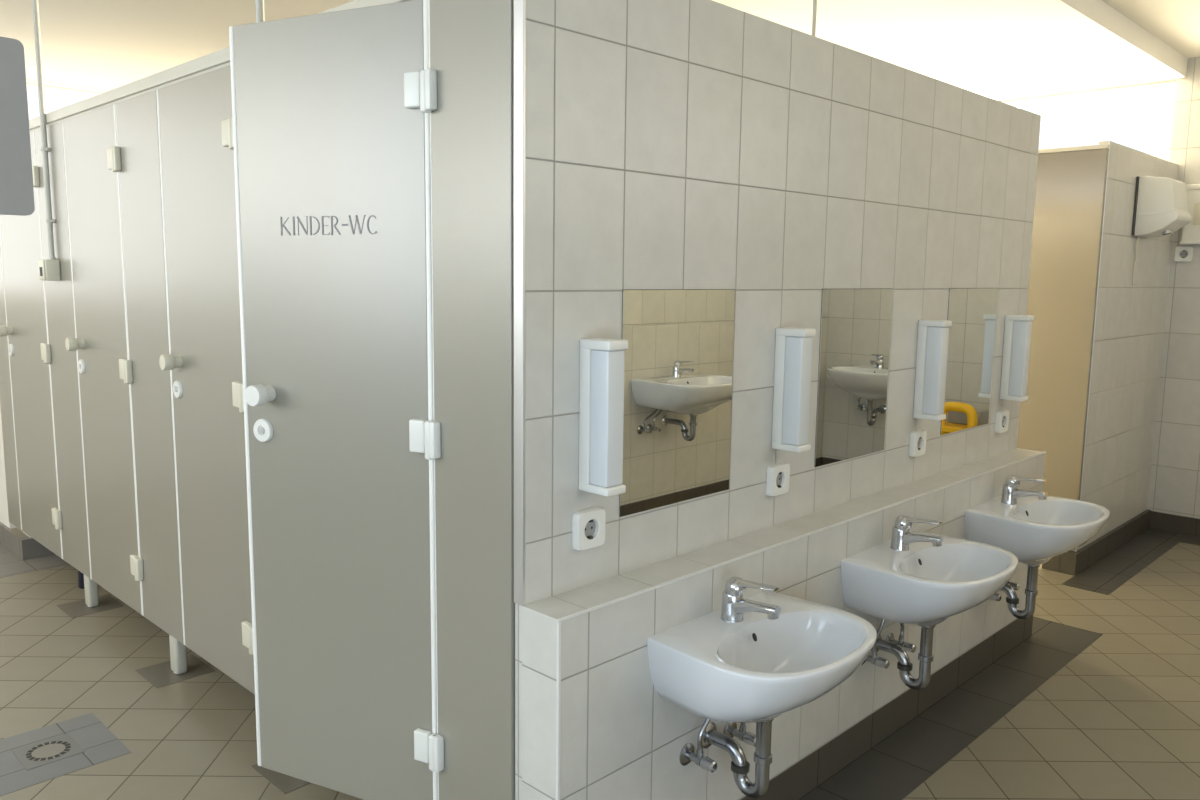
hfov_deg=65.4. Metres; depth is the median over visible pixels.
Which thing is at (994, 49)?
ceiling
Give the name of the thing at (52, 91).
window
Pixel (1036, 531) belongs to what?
basin
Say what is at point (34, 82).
wall
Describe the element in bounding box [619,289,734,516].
wall mirror
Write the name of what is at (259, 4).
conduit
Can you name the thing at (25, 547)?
baseboard
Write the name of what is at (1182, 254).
wall socket
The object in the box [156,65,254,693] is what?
door
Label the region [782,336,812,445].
diffuser
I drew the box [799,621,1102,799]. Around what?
floor tile border
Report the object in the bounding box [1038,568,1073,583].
floor
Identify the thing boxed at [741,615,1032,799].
baseboard
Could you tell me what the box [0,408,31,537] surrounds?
wall
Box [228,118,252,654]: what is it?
hinges
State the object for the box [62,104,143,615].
door
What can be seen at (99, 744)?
tile
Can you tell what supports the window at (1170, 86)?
in the wall at (1174, 487)
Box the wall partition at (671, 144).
[515,0,1040,799]
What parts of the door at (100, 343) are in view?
knob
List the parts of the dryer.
cord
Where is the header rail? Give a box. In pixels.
[29,0,410,131]
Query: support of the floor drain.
in the tile at (99, 744)
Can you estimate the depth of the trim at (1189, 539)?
5.17 m
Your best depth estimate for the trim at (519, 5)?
1.80 m
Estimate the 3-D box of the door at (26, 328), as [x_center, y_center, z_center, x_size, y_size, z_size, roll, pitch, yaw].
[-2.571,-0.236,4.168,0.639,1.819,0.086,8,11,44]
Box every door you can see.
[0,131,62,558]
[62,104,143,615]
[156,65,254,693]
[229,0,437,799]
[1017,144,1109,549]
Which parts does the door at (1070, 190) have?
rail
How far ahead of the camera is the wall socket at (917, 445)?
3.02 m
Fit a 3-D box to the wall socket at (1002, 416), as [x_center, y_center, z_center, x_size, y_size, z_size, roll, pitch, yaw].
[1.517,0.081,3.524,0.018,0.082,0.082,8,11,44]
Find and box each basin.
[647,590,876,722]
[841,530,1018,626]
[965,495,1109,564]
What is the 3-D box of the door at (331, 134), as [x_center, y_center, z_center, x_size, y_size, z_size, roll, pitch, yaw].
[-0.623,0.059,2.145,0.561,1.819,0.086,4,8,26]
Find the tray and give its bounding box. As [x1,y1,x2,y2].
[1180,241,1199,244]
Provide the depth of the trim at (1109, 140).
4.35 m
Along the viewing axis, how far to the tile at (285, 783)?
2.58 m
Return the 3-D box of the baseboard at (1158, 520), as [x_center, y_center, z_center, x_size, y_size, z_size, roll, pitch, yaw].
[3.930,0.795,4.571,2.210,0.100,0.012,8,11,44]
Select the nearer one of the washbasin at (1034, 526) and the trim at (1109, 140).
the washbasin at (1034, 526)
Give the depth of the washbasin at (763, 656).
2.05 m
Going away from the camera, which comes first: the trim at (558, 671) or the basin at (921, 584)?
the trim at (558, 671)
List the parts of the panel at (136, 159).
hinge plate, hinge plate, hinge plate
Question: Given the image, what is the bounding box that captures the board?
[0,37,34,215]
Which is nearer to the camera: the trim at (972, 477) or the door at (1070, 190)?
the trim at (972, 477)
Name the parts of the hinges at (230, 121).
hinge plate, hinge plate, hinge plate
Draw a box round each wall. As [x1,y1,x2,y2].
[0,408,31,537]
[26,79,108,93]
[998,57,1199,518]
[1072,141,1178,550]
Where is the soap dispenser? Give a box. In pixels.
[1180,184,1199,244]
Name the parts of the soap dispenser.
lid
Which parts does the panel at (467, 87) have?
hinge plate, hinge plate, hinge plate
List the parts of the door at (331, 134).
knob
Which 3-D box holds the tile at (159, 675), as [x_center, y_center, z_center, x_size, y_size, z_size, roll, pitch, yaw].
[-1.494,0.962,3.286,0.200,0.021,0.200,8,11,44]
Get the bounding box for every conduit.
[32,0,54,256]
[255,0,264,22]
[812,0,816,36]
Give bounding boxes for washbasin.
[647,577,876,797]
[841,515,1018,689]
[965,475,1109,618]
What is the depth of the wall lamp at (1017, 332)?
3.46 m
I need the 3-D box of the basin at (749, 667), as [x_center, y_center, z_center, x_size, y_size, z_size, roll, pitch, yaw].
[0.383,0.600,2.037,0.362,0.190,0.471,8,11,44]
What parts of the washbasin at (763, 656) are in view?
handle, handle, lever, spout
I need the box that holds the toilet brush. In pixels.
[78,570,83,588]
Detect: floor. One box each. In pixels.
[0,542,1199,799]
[0,543,21,563]
[1032,617,1050,633]
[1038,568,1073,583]
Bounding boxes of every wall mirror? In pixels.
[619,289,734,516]
[814,288,892,466]
[940,288,997,434]
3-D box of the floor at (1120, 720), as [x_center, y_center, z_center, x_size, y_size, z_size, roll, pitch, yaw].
[-0.696,1.002,3.362,7.480,0.100,8.450,8,11,44]
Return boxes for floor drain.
[12,734,84,769]
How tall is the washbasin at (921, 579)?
0.502 m
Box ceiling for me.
[0,0,1199,99]
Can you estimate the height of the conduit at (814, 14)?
0.590 m
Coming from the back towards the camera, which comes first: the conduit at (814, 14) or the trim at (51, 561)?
the trim at (51, 561)
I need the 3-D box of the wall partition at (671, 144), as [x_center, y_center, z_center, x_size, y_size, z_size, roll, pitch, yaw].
[0.714,0.032,2.779,0.100,2.012,2.558,8,11,44]
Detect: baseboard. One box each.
[0,522,53,559]
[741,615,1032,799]
[1042,509,1150,575]
[1149,511,1199,536]
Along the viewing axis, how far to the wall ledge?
2.13 m
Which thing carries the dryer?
attached to the wall at (1130, 319)
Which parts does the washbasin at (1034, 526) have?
handle, handle, lever, spout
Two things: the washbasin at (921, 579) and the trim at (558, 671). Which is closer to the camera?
the trim at (558, 671)
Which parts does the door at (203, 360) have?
knob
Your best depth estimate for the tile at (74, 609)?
3.89 m
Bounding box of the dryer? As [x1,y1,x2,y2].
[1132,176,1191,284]
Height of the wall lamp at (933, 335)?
0.316 m
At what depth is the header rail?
2.92 m
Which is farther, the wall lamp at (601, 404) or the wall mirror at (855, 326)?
the wall mirror at (855, 326)
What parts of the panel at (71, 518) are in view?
hinge plate, hinge plate, hinge plate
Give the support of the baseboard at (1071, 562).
attached to the wall at (1130, 319)
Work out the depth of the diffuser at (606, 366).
1.89 m
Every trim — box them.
[0,554,69,577]
[514,0,525,605]
[556,620,560,799]
[557,452,1045,621]
[1061,535,1178,594]
[1075,140,1110,551]
[1139,528,1199,545]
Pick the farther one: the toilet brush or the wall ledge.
the toilet brush
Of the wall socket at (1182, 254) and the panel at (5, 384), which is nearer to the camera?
the panel at (5, 384)
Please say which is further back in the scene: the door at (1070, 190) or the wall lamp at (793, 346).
the door at (1070, 190)
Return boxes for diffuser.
[590,350,624,486]
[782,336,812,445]
[923,327,948,414]
[1008,321,1031,396]
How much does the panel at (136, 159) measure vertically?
1.956 m
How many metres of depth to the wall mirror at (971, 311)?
3.27 m
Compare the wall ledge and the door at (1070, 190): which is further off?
the door at (1070, 190)
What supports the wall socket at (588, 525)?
attached to the wall partition at (671, 144)
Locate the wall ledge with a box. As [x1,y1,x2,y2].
[522,448,1044,799]
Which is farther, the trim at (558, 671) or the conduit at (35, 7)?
the conduit at (35, 7)
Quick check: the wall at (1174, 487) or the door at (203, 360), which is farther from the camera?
the wall at (1174, 487)
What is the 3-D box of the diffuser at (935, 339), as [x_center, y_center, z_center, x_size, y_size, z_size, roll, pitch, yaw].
[1.068,-0.094,2.972,0.051,0.278,0.050,8,11,44]
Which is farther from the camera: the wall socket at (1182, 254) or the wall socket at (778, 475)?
the wall socket at (1182, 254)
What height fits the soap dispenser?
0.318 m
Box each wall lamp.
[579,338,627,496]
[772,327,815,452]
[913,319,951,420]
[1000,315,1034,401]
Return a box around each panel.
[0,244,20,529]
[32,121,98,606]
[110,90,186,673]
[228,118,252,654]
[420,0,514,799]
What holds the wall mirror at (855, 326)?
attached to the wall partition at (671, 144)
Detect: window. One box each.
[26,84,99,99]
[1002,81,1175,160]
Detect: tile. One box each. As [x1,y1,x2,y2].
[0,713,130,795]
[56,594,123,617]
[135,654,214,687]
[251,763,309,793]
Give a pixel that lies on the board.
(16, 176)
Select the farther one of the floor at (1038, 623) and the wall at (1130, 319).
the wall at (1130, 319)
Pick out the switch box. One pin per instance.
(48, 269)
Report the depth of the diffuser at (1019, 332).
3.45 m
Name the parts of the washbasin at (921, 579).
handle, handle, lever, spout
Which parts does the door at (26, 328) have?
knob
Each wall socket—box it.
[572,507,605,550]
[766,462,789,496]
[909,430,926,456]
[995,410,1008,432]
[1175,247,1192,261]
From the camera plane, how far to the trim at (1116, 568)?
4.63 m
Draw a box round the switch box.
[38,257,60,280]
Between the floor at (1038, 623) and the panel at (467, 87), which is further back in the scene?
the floor at (1038, 623)
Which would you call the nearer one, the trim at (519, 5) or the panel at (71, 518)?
the trim at (519, 5)

